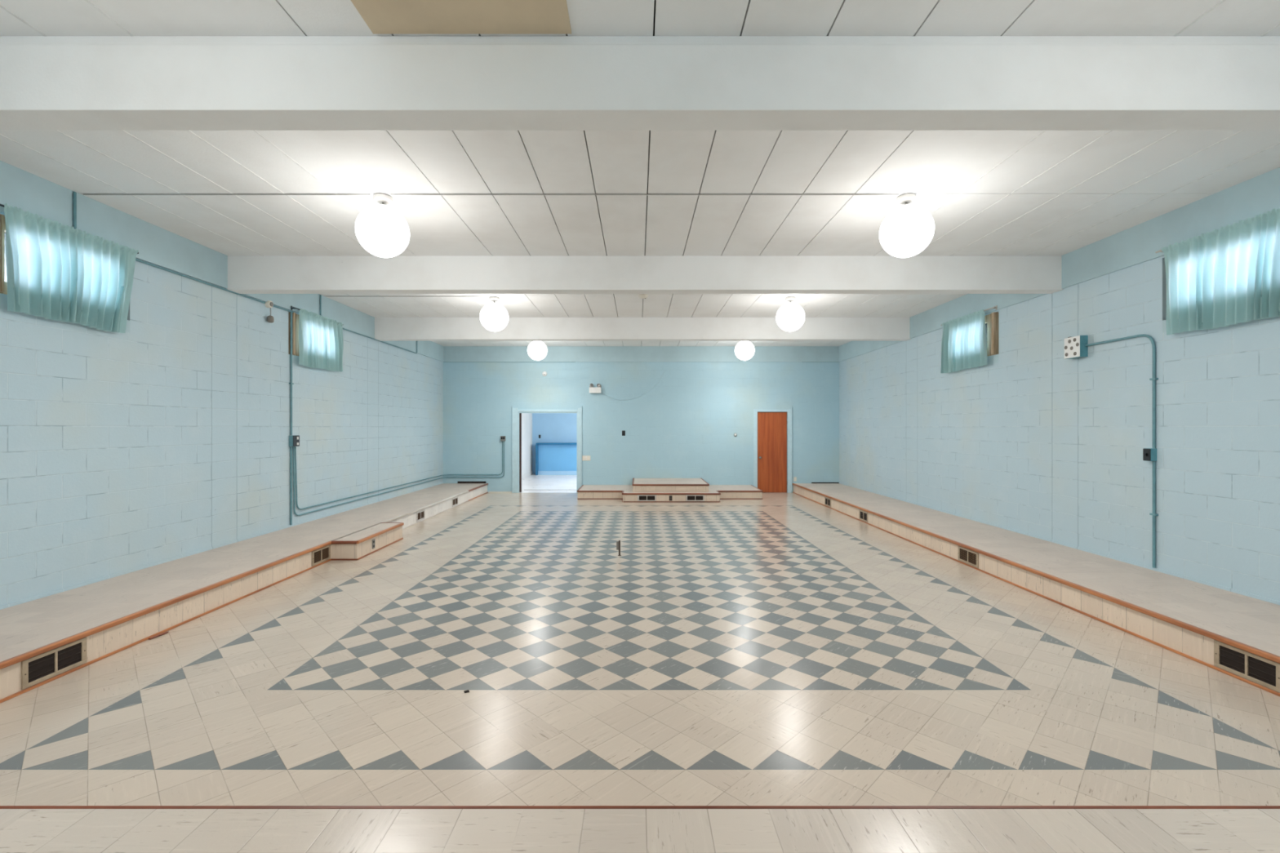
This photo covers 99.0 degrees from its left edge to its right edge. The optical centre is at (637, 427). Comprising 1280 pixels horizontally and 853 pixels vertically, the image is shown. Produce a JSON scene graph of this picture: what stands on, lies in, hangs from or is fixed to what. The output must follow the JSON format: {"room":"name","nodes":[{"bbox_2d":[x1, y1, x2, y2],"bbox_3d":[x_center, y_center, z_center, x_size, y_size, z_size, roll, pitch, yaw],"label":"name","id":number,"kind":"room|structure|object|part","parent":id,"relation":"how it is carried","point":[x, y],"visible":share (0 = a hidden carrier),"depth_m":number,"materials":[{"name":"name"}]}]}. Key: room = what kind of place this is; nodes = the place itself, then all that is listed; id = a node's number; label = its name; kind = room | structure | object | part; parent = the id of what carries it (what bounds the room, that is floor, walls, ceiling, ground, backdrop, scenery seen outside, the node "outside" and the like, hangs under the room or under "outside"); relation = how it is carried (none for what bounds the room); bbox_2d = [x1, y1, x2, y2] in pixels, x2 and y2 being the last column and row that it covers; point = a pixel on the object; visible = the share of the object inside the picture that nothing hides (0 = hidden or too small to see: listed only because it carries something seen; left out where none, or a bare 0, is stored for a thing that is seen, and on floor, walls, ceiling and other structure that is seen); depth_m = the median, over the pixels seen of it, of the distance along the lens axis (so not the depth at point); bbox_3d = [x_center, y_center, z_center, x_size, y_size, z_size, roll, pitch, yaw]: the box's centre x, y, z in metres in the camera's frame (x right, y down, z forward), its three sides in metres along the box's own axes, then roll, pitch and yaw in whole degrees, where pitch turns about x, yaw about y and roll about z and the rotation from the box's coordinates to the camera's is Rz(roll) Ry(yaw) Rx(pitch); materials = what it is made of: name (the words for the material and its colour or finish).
{"room":"lodge meeting hall","nodes":[
{"label":"lodge meeting hall","id":0,"kind":"room"},
{"bbox_2d":[0,160,443,605],"bbox_3d":[-5.099,-0.197,6.635,0.242,4.022,15.170,0,0,0],"label":"wall","id":1,"kind":"structure","parent":0,"point":[166,437],"depth_m":5.86,"materials":[{"name":"paint"}]},
{"bbox_2d":[0,214,129,332],"bbox_3d":[-5.075,-1.304,4.775,0.210,0.735,1.210,0,0,0],"label":"window","id":2,"kind":"structure","parent":1,"relation":"in","point":[3,279],"depth_m":4.29,"materials":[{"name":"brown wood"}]},
{"bbox_3d":[-5.015,-1.363,4.775,0.090,0.613,1.070,0,0,0],"label":"frame","id":3,"kind":"part","parent":2,"relation":"part of","materials":[{"name":"brown wood"}]},
{"bbox_3d":[-5.033,-1.359,4.745,0.006,0.405,0.890,0,0,0],"label":"pane","id":4,"kind":"part","parent":2,"relation":"part of","materials":[{"name":"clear glass"}]},
{"bbox_3d":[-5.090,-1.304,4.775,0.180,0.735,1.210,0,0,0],"label":"sill","id":5,"kind":"part","parent":2,"relation":"part of","materials":[{"name":"paint"}]},
{"bbox_2d":[73,191,76,229],"bbox_3d":[-4.964,-1.887,4.820,0.021,0.382,0.022,0,0,0],"label":"conduit","id":6,"kind":"object","parent":1,"relation":"attached to","point":[74,193],"visible":0.64,"depth_m":4.82,"materials":[{"name":"metal"}]},
{"bbox_2d":[135,258,265,303],"bbox_3d":[-4.984,-1.671,6.350,0.020,0.019,1.900,0,0,0],"label":"conduit","id":7,"kind":"object","parent":1,"relation":"attached to","point":[136,260],"visible":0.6,"depth_m":6.15,"materials":[{"name":"metal"}]},
{"bbox_2d":[0,482,443,609],"bbox_3d":[-4.994,1.410,8.020,0.012,0.028,11.960,0,0,0],"label":"baseboard","id":8,"kind":"structure","parent":1,"relation":"attached to","point":[15,603],"depth_m":5.78,"materials":[{"name":"beige wood"}]},
{"bbox_2d":[264,300,273,307],"bbox_3d":[-4.967,-1.666,7.370,0.066,0.096,0.096,0,0,0],"label":"junction box","id":9,"kind":"object","parent":1,"relation":"attached to","point":[268,304],"visible":1,"depth_m":7.34,"materials":[{"name":"beige plastic"}]},
{"bbox_2d":[266,307,274,322],"bbox_3d":[-4.955,-1.519,7.370,0.080,0.195,0.080,0,0,0],"label":"socket","id":10,"kind":"object","parent":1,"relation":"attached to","point":[270,318],"visible":1,"depth_m":7.35,"materials":[{"name":"grey metal"}]},
{"bbox_2d":[273,305,294,312],"bbox_3d":[-4.984,-1.671,7.680,0.020,0.019,0.480,0,0,0],"label":"conduit","id":11,"kind":"object","parent":1,"relation":"attached to","point":[273,305],"visible":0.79,"depth_m":7.67,"materials":[{"name":"metal"}]},
{"bbox_2d":[289,446,292,524],"bbox_3d":[-4.984,0.834,7.855,0.025,1.120,0.026,0,0,0],"label":"conduit","id":12,"kind":"object","parent":1,"relation":"attached to","point":[291,447],"visible":1,"depth_m":7.84,"materials":[{"name":"metal"}]},
{"bbox_2d":[288,311,293,435],"bbox_3d":[-4.984,-0.781,7.860,0.032,1.770,0.060,0,0,0],"label":"conduit","id":13,"kind":"object","parent":1,"relation":"attached to","point":[291,383],"visible":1,"depth_m":7.85,"materials":[{"name":"metal"}]},
{"bbox_2d":[288,312,299,364],"bbox_3d":[-5.075,-1.304,8.425,0.210,0.735,1.210,0,0,0],"label":"window","id":14,"kind":"structure","parent":1,"relation":"in","point":[295,317],"depth_m":7.92,"materials":[{"name":"brown wood"}]},
{"bbox_3d":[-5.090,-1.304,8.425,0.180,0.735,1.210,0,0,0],"label":"sill","id":15,"kind":"part","parent":14,"relation":"part of","materials":[{"name":"paint"}]},
{"bbox_2d":[288,435,299,446],"bbox_3d":[-4.965,0.189,7.905,0.070,0.160,0.150,0,0,0],"label":"switch box","id":16,"kind":"object","parent":1,"relation":"attached to","point":[294,440],"visible":1,"depth_m":7.85,"materials":[{"name":"paint"}]},
{"bbox_3d":[-4.941,0.189,7.905,0.007,0.156,0.140,0,0,0],"label":"plate","id":17,"kind":"part","parent":16,"relation":"part of","materials":[{"name":"black plastic"}]},
{"bbox_2d":[320,294,321,315],"bbox_3d":[-4.964,-1.887,8.550,0.021,0.382,0.022,0,0,0],"label":"conduit","id":18,"kind":"object","parent":1,"relation":"attached to","point":[320,295],"visible":0.75,"depth_m":8.55,"materials":[{"name":"metal"}]},
{"bbox_2d":[342,328,417,353],"bbox_3d":[-4.964,-1.868,10.669,0.018,0.411,3.239,0,0,0],"label":"conduit","id":19,"kind":"object","parent":1,"relation":"attached to","point":[343,328],"visible":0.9,"depth_m":10.54,"materials":[{"name":"metal"}]},
{"bbox_2d":[293,440,504,515],"bbox_3d":[-4.207,0.784,10.957,1.574,1.020,6.114,0,0,0],"label":"conduit","id":20,"kind":"object","parent":1,"relation":"attached to","point":[295,513],"visible":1,"depth_m":9.32,"materials":[{"name":"metal"}]},
{"bbox_2d":[294,440,502,510],"bbox_3d":[-4.227,0.744,10.977,1.534,0.940,6.074,0,0,0],"label":"conduit","id":21,"kind":"object","parent":1,"relation":"attached to","point":[297,506],"visible":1,"depth_m":9.45,"materials":[{"name":"metal"}]},
{"bbox_3d":[-4.944,-1.721,4.715,0.065,0.060,1.330,0,0,0],"label":"curtain rod","id":22,"kind":"object","parent":1,"relation":"attached to","visible":0},
{"bbox_2d":[4,203,138,333],"bbox_3d":[-4.911,-1.323,4.795,0.112,0.845,1.130,0,0,0],"label":"curtain","id":23,"kind":"object","parent":22,"relation":"hanging from","point":[55,271],"visible":1,"depth_m":4.68,"materials":[{"name":"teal fabric"}]},
{"bbox_3d":[-4.944,-1.721,8.460,0.065,0.060,1.320,0,0,0],"label":"curtain rod","id":24,"kind":"object","parent":1,"relation":"attached to","visible":0},
{"bbox_2d":[298,308,342,371],"bbox_3d":[-4.912,-1.326,8.520,0.104,0.838,1.180,0,0,0],"label":"curtain","id":25,"kind":"object","parent":24,"relation":"hanging from","point":[320,337],"visible":1,"depth_m":8.46,"materials":[{"name":"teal fabric"}]},
{"bbox_2d":[521,413,533,479],"bbox_3d":[-3.833,0.339,16.950,0.115,2.950,5.500,0,0,0],"label":"wall","id":26,"kind":"structure","parent":0,"point":[526,418],"depth_m":18.66,"materials":[{"name":"white paint"}]},
{"bbox_2d":[532,413,577,474],"bbox_3d":[-1.595,0.339,19.650,4.390,2.950,0.100,0,0,0],"label":"wall","id":27,"kind":"structure","parent":0,"point":[551,427],"depth_m":19.60,"materials":[{"name":"blue paint"}]},
{"bbox_2d":[0,474,1279,805],"bbox_3d":[0.080,1.739,9.325,10.560,0.150,20.550,0,0,0],"label":"floor","id":28,"kind":"structure","parent":0,"point":[779,648],"depth_m":3.49,"materials":[{"name":"tile"}]},
{"bbox_2d":[148,631,168,639],"bbox_3d":[-3.825,1.657,4.360,0.024,0.012,0.140,0,0,7],"label":"wood sliver","id":29,"kind":"object","parent":28,"relation":"on","point":[164,633],"visible":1,"depth_m":4.35,"materials":[{"name":"brown wood"}]},
{"bbox_2d":[0,483,488,703],"bbox_3d":[-4.254,1.542,8.040,1.492,0.243,11.960,0,0,0],"label":"platform","id":30,"kind":"object","parent":28,"relation":"on","point":[115,615],"visible":1,"depth_m":5.06,"materials":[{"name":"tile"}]},
{"bbox_2d":[21,637,86,689],"bbox_3d":[-3.853,1.551,3.620,0.012,0.178,0.400,0,0,0],"label":"air register","id":31,"kind":"object","parent":30,"relation":"on","point":[38,668],"visible":1,"depth_m":3.60,"materials":[{"name":"metal"}]},
{"bbox_3d":[-3.854,1.654,4.466,0.012,0.020,4.808,0,0,0],"label":"trim","id":32,"kind":"part","parent":30,"relation":"part of","materials":[{"name":"brown wood"}]},
{"bbox_2d":[311,544,330,566],"bbox_3d":[-3.853,1.552,6.655,0.012,0.176,0.380,0,0,0],"label":"air register","id":33,"kind":"object","parent":30,"relation":"on","point":[322,554],"visible":1,"depth_m":6.65,"materials":[{"name":"metal"}]},
{"bbox_3d":[-3.695,1.654,6.864,0.330,0.020,0.012,0,0,0],"label":"trim","id":34,"kind":"part","parent":30,"relation":"part of","materials":[{"name":"brown wood"}]},
{"bbox_2d":[372,538,374,549],"bbox_3d":[-3.526,1.549,7.290,0.009,0.120,0.075,0,0,0],"label":"power outlet","id":35,"kind":"object","parent":30,"relation":"attached to","point":[373,540],"visible":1,"depth_m":7.28,"materials":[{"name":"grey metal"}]},
{"bbox_3d":[-3.524,1.654,7.530,0.012,0.020,1.320,0,0,0],"label":"trim","id":36,"kind":"part","parent":30,"relation":"part of","materials":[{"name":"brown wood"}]},
{"bbox_2d":[416,509,425,521],"bbox_3d":[-3.853,1.558,9.700,0.012,0.165,0.360,0,0,0],"label":"air register","id":37,"kind":"object","parent":30,"relation":"on","point":[420,515],"visible":1,"depth_m":9.69,"materials":[{"name":"metal"}]},
{"bbox_3d":[-3.854,1.654,10.295,0.012,0.020,4.210,0,0,0],"label":"trim","id":38,"kind":"part","parent":30,"relation":"part of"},
{"bbox_2d":[452,497,457,506],"bbox_3d":[-3.853,1.558,11.520,0.012,0.165,0.360,0,0,0],"label":"air register","id":39,"kind":"object","parent":30,"relation":"on","point":[455,501],"visible":1,"depth_m":11.51,"materials":[{"name":"metal"}]},
{"bbox_2d":[535,442,577,475],"bbox_3d":[-1.650,1.097,19.383,3.900,1.135,0.405,0,0,0],"label":"counter","id":40,"kind":"object","parent":28,"relation":"on","point":[551,458],"depth_m":19.30,"materials":[{"name":"blue paint"}]},
{"bbox_3d":[-3.562,1.129,19.392,0.075,1.069,0.385,0,0,0],"label":"post","id":41,"kind":"part","parent":40,"relation":"part of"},
{"bbox_2d":[536,442,577,444],"bbox_3d":[-1.640,0.561,19.383,3.880,0.065,0.405,0,0,0],"label":"countertop","id":42,"kind":"structure","parent":40,"relation":"on","point":[537,443],"depth_m":19.18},
{"bbox_2d":[616,540,621,555],"bbox_3d":[-0.250,1.565,7.120,0.062,0.198,0.044,0,0,0],"label":"post","id":43,"kind":"object","parent":28,"relation":"on","point":[618,543],"visible":1,"depth_m":7.11,"materials":[{"name":"brown metal"}]},
{"bbox_3d":[-0.265,1.534,7.120,0.032,0.110,0.012,0,0,0],"label":"plate","id":44,"kind":"part","parent":43,"relation":"part of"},
{"bbox_2d":[0,805,1279,852],"bbox_3d":[0.080,1.542,0.667,10.160,0.243,2.790,0,0,0],"label":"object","id":45,"kind":"structure","parent":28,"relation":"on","point":[23,828],"depth_m":1.94,"materials":[{"name":"tile"}]},
{"bbox_2d":[577,484,763,502],"bbox_3d":[0.745,1.562,13.113,4.334,0.203,1.810,0,0,0],"label":"stepped platform","id":46,"kind":"object","parent":28,"relation":"on","point":[715,493],"visible":0.85,"depth_m":12.73,"materials":[{"name":"tile"}]},
{"bbox_3d":[-0.865,1.654,12.724,1.070,0.020,0.012,0,0,0],"label":"trim","id":47,"kind":"part","parent":46,"relation":"part of","materials":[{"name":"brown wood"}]},
{"bbox_2d":[637,494,656,501],"bbox_3d":[0.200,1.571,12.223,0.420,0.142,0.012,0,0,0],"label":"air register","id":48,"kind":"object","parent":46,"relation":"on","point":[640,497],"visible":1,"depth_m":12.22,"materials":[{"name":"metal"}]},
{"bbox_2d":[631,478,709,491],"bbox_3d":[0.750,1.374,13.248,1.764,0.173,1.540,0,0,0],"label":"podium","id":49,"kind":"object","parent":46,"relation":"on","point":[639,484],"visible":1,"depth_m":12.50,"materials":[{"name":"tile"}]},
{"bbox_3d":[0.750,1.450,12.494,1.720,0.020,0.012,0,0,0],"label":"trim","id":50,"kind":"part","parent":49,"relation":"part of","materials":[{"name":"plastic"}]},
{"bbox_3d":[0.745,1.654,12.224,2.150,0.020,0.012,0,0,0],"label":"trim","id":51,"kind":"part","parent":46,"relation":"part of","materials":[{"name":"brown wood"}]},
{"bbox_2d":[685,494,704,501],"bbox_3d":[1.280,1.571,12.223,0.420,0.142,0.012,0,0,0],"label":"air register","id":52,"kind":"object","parent":46,"relation":"on","point":[688,497],"visible":1,"depth_m":12.22,"materials":[{"name":"metal"}]},
{"bbox_3d":[2.355,1.654,12.724,1.070,0.020,0.012,0,0,0],"label":"trim","id":53,"kind":"part","parent":46,"relation":"part of","materials":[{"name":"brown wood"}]},
{"bbox_2d":[792,483,1279,696],"bbox_3d":[4.559,1.542,8.040,1.202,0.243,11.960,0,0,0],"label":"platform","id":54,"kind":"object","parent":28,"relation":"on","point":[1184,617],"visible":1,"depth_m":5.15,"materials":[{"name":"tile"}]},
{"bbox_2d":[824,497,831,507],"bbox_3d":[3.973,1.555,11.450,0.012,0.170,0.360,0,0,0],"label":"air register","id":55,"kind":"object","parent":54,"relation":"on","point":[827,501],"visible":1,"depth_m":11.43,"materials":[{"name":"metal"}]},
{"bbox_2d":[858,509,867,522],"bbox_3d":[3.973,1.555,9.635,0.012,0.170,0.360,0,0,0],"label":"air register","id":56,"kind":"object","parent":54,"relation":"on","point":[863,516],"visible":1,"depth_m":9.63,"materials":[{"name":"metal"}]},
{"bbox_2d":[957,546,978,568],"bbox_3d":[3.973,1.552,6.585,0.012,0.176,0.400,0,0,0],"label":"air register","id":57,"kind":"object","parent":54,"relation":"on","point":[971,557],"visible":1,"depth_m":6.58,"materials":[{"name":"metal"}]},
{"bbox_2d":[1213,640,1279,693],"bbox_3d":[3.973,1.551,3.570,0.012,0.178,0.400,0,0,0],"label":"air register","id":58,"kind":"object","parent":54,"relation":"on","point":[1262,671],"visible":1,"depth_m":3.56,"materials":[{"name":"metal"}]},
{"bbox_2d":[0,0,1279,346],"bbox_3d":[0.080,-2.156,6.635,10.160,0.143,14.770,0,0,0],"label":"ceiling","id":59,"kind":"structure","parent":0,"point":[984,193],"depth_m":4.54,"materials":[{"name":"paint"}]},
{"bbox_2d":[83,194,370,195],"bbox_3d":[-3.670,-2.082,4.880,2.560,0.010,0.011,0,0,0],"label":"conduit","id":60,"kind":"object","parent":59,"relation":"attached to","point":[83,194],"visible":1,"depth_m":4.88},
{"bbox_2d":[355,193,409,257],"bbox_3d":[-2.300,-1.817,4.930,0.450,0.543,0.450,0,0,0],"label":"globe lamp","id":61,"kind":"object","parent":59,"relation":"hanging from","point":[381,230],"visible":1,"depth_m":4.79,"materials":[{"name":"white glass"}]},
{"bbox_2d":[325,296,487,297],"bbox_3d":[-3.670,-2.082,8.660,2.560,0.010,0.011,0,0,0],"label":"conduit","id":62,"kind":"object","parent":59,"relation":"attached to","point":[326,296],"visible":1,"depth_m":8.66,"materials":[{"name":"metal"}]},
{"bbox_2d":[351,0,571,33],"bbox_3d":[-0.873,-2.082,1.070,1.045,0.012,3.620,0,0,0],"label":"ceiling panel","id":63,"kind":"object","parent":59,"relation":"attached to","point":[381,16],"visible":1,"depth_m":2.76,"materials":[{"name":"beige"}]},
{"bbox_2d":[480,296,508,331],"bbox_3d":[-2.300,-1.817,8.750,0.450,0.543,0.450,0,0,0],"label":"globe lamp","id":64,"kind":"object","parent":59,"relation":"hanging from","point":[494,317],"visible":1,"depth_m":8.60,"materials":[{"name":"white glass"}]},
{"bbox_2d":[527,341,547,359],"bbox_3d":[-2.300,-1.817,12.500,0.450,0.543,0.450,0,0,0],"label":"globe lamp","id":65,"kind":"object","parent":59,"relation":"hanging from","point":[536,350],"visible":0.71,"depth_m":12.34,"materials":[{"name":"white glass"}]},
{"bbox_2d":[0,35,1279,130],"bbox_3d":[0.080,-1.881,2.980,10.160,0.413,0.200,0,0,0],"label":"ceiling beam","id":66,"kind":"structure","parent":59,"relation":"attached to","point":[47,82],"depth_m":2.88,"materials":[{"name":"paint"}]},
{"bbox_2d":[374,317,911,341],"bbox_3d":[0.080,-1.881,10.430,10.160,0.413,0.200,0,0,0],"label":"ceiling beam","id":67,"kind":"structure","parent":59,"relation":"attached to","point":[386,329],"depth_m":10.33,"materials":[{"name":"paint"}]},
{"bbox_2d":[638,293,648,298],"bbox_3d":[0.085,-2.061,8.600,0.150,0.055,0.150,0,0,0],"label":"smoke detector","id":68,"kind":"object","parent":59,"relation":"attached to","point":[641,295],"visible":1,"depth_m":8.55,"materials":[{"name":"beige plastic"}]},
{"bbox_2d":[226,255,1063,293],"bbox_3d":[0.080,-1.881,6.730,10.160,0.413,0.200,0,0,0],"label":"ceiling beam","id":69,"kind":"structure","parent":59,"relation":"attached to","point":[246,274],"depth_m":6.63,"materials":[{"name":"paint"}]},
{"bbox_2d":[390,194,899,195],"bbox_3d":[0.060,-2.082,4.880,4.540,0.010,0.011,0,0,0],"label":"conduit","id":70,"kind":"object","parent":59,"relation":"attached to","point":[390,194],"visible":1,"depth_m":4.88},
{"bbox_2d":[734,341,755,359],"bbox_3d":[2.440,-1.817,12.500,0.450,0.543,0.450,0,0,0],"label":"globe lamp","id":71,"kind":"object","parent":59,"relation":"hanging from","point":[744,350],"visible":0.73,"depth_m":12.34,"materials":[{"name":"white glass"}]},
{"bbox_2d":[776,296,804,331],"bbox_3d":[2.440,-1.817,8.750,0.450,0.543,0.450,0,0,0],"label":"globe lamp","id":72,"kind":"object","parent":59,"relation":"hanging from","point":[790,317],"visible":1,"depth_m":8.60,"materials":[{"name":"white glass"}]},
{"bbox_2d":[879,193,934,257],"bbox_3d":[2.420,-1.817,4.930,0.450,0.543,0.450,0,0,0],"label":"globe lamp","id":73,"kind":"object","parent":59,"relation":"hanging from","point":[906,231],"visible":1,"depth_m":4.79,"materials":[{"name":"white glass"}]},
{"bbox_2d":[443,344,839,493],"bbox_3d":[0.080,-0.197,14.099,10.160,4.022,0.202,0,0,0],"label":"wall","id":74,"kind":"structure","parent":0,"point":[685,426],"depth_m":14.02,"materials":[{"name":"paint"}]},
{"bbox_2d":[457,481,485,483],"bbox_3d":[-4.260,1.399,14.010,0.720,0.049,0.020,0,0,0],"label":"baseboard","id":75,"kind":"structure","parent":74,"relation":"attached to","point":[458,482],"depth_m":14.00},
{"bbox_2d":[488,491,511,493],"bbox_3d":[-3.530,1.649,14.014,0.600,0.030,0.012,0,0,0],"label":"baseboard","id":76,"kind":"structure","parent":74,"relation":"attached to","point":[488,491],"depth_m":14.01,"materials":[{"name":"beige plastic"}]},
{"bbox_2d":[500,435,505,440],"bbox_3d":[-3.455,0.274,13.992,0.120,0.130,0.056,0,0,0],"label":"outlet box","id":77,"kind":"object","parent":74,"relation":"attached to","point":[502,437],"visible":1,"depth_m":13.97,"materials":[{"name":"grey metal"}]},
{"bbox_2d":[511,405,582,493],"bbox_3d":[-2.330,0.552,14.088,1.790,2.224,0.204,0,0,0],"label":"door frame","id":78,"kind":"structure","parent":74,"relation":"in","point":[516,414],"depth_m":14.00,"materials":[{"name":"paint"}]},
{"bbox_2d":[582,455,590,460],"bbox_3d":[-1.330,0.771,14.015,0.188,0.105,0.009,0,0,0],"label":"wall switch","id":79,"kind":"object","parent":74,"relation":"attached to","point":[584,457],"visible":1,"depth_m":14.01,"materials":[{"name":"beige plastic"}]},
{"bbox_2d":[589,383,601,393],"bbox_3d":[-1.094,-1.013,13.984,0.307,0.249,0.148,0,0,0],"label":"emergency light","id":80,"kind":"object","parent":74,"relation":"attached to","point":[593,389],"visible":1,"depth_m":13.91,"materials":[{"name":"white plastic"}]},
{"bbox_2d":[602,370,665,399],"bbox_3d":[-0.110,-1.088,14.012,1.631,0.770,0.012,0,0,0],"label":"cable","id":81,"kind":"object","parent":74,"relation":"attached to","point":[664,371],"visible":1,"depth_m":14.01,"materials":[{"name":"paint"}]},
{"bbox_2d":[753,406,791,493],"bbox_3d":[3.453,0.557,14.070,0.985,2.214,0.240,0,0,0],"label":"door","id":82,"kind":"structure","parent":74,"relation":"in","point":[770,426],"depth_m":14.03,"materials":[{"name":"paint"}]},
{"bbox_2d":[811,482,839,483],"bbox_3d":[4.805,1.411,14.010,0.710,0.024,0.020,0,0,0],"label":"baseboard","id":83,"kind":"structure","parent":74,"relation":"attached to","point":[811,482],"depth_m":14.00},
{"bbox_2d":[838,167,1279,601],"bbox_3d":[5.259,-0.197,6.635,0.242,4.022,15.170,0,0,0],"label":"wall","id":84,"kind":"structure","parent":0,"point":[1036,441],"depth_m":6.01,"materials":[{"name":"paint"}]},
{"bbox_2d":[940,305,997,325],"bbox_3d":[5.104,-1.721,8.470,0.065,0.060,1.380,0,0,0],"label":"curtain rod","id":85,"kind":"object","parent":84,"relation":"attached to","point":[994,307],"visible":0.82,"depth_m":7.83,"materials":[{"name":"metal"}]},
{"bbox_2d":[940,308,987,373],"bbox_3d":[5.070,-1.323,8.547,0.108,0.844,1.157,0,0,0],"label":"curtain","id":86,"kind":"object","parent":85,"relation":"hanging from","point":[963,344],"visible":1,"depth_m":8.49,"materials":[{"name":"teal fabric"}]},
{"bbox_2d":[984,312,998,364],"bbox_3d":[5.235,-1.304,8.425,0.210,0.735,1.210,0,0,0],"label":"window","id":87,"kind":"structure","parent":84,"relation":"in","point":[991,320],"depth_m":7.92,"materials":[{"name":"brown wood"}]},
{"bbox_3d":[5.193,-1.359,8.460,0.006,0.405,0.760,0,0,0],"label":"pane","id":88,"kind":"part","parent":87,"relation":"part of","materials":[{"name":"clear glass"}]},
{"bbox_3d":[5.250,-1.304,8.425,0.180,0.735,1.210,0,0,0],"label":"sill","id":89,"kind":"part","parent":87,"relation":"part of","materials":[{"name":"paint"}]},
{"bbox_2d":[839,482,1279,604],"bbox_3d":[5.154,1.410,8.020,0.012,0.028,11.960,0,0,0],"label":"baseboard","id":90,"kind":"structure","parent":84,"relation":"attached to","point":[1274,602],"depth_m":5.92,"materials":[{"name":"beige wood"}]},
{"bbox_2d":[1064,335,1088,359],"bbox_3d":[5.111,-0.947,6.385,0.098,0.257,0.230,0,0,0],"label":"box","id":91,"kind":"object","parent":84,"relation":"attached to","point":[1075,347],"visible":1,"depth_m":6.32,"materials":[{"name":"teal paint"}]},
{"bbox_2d":[1085,333,1158,448],"bbox_3d":[5.144,-0.377,5.845,0.032,1.161,0.850,0,0,0],"label":"conduit","id":92,"kind":"object","parent":84,"relation":"attached to","point":[1153,378],"visible":1,"depth_m":5.45,"materials":[{"name":"metal"}]},
{"bbox_2d":[1142,448,1156,461],"bbox_3d":[5.120,0.269,5.475,0.080,0.124,0.080,0,0,0],"label":"switch box","id":93,"kind":"object","parent":84,"relation":"attached to","point":[1148,454],"visible":1,"depth_m":5.44,"materials":[{"name":"teal paint"}]},
{"bbox_3d":[5.096,0.269,5.475,0.007,0.120,0.076,0,0,0],"label":"plate","id":94,"kind":"part","parent":93,"relation":"part of","materials":[{"name":"black plastic"}]},
{"bbox_2d":[1149,461,1158,568],"bbox_3d":[5.144,0.864,5.450,0.032,1.060,0.060,0,0,0],"label":"conduit","id":95,"kind":"object","parent":84,"relation":"attached to","point":[1153,513],"visible":1,"depth_m":5.44,"materials":[{"name":"metal"}]},
{"bbox_2d":[1162,320,1166,333],"bbox_3d":[5.235,-1.304,4.775,0.210,0.735,1.210,0,0,0],"label":"window","id":96,"kind":"structure","parent":84,"relation":"in","point":[1164,327],"depth_m":5.36,"materials":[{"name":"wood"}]},
{"bbox_3d":[5.104,-1.721,4.705,0.065,0.060,1.310,0,0,0],"label":"curtain rod","id":97,"kind":"object","parent":84,"relation":"attached to","visible":0},
{"bbox_2d":[1161,208,1279,334],"bbox_3d":[5.070,-1.311,4.690,0.109,0.868,1.180,0,0,0],"label":"curtain","id":98,"kind":"object","parent":97,"relation":"hanging from","point":[1228,275],"visible":1,"depth_m":4.74,"materials":[{"name":"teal fabric"}]}
]}

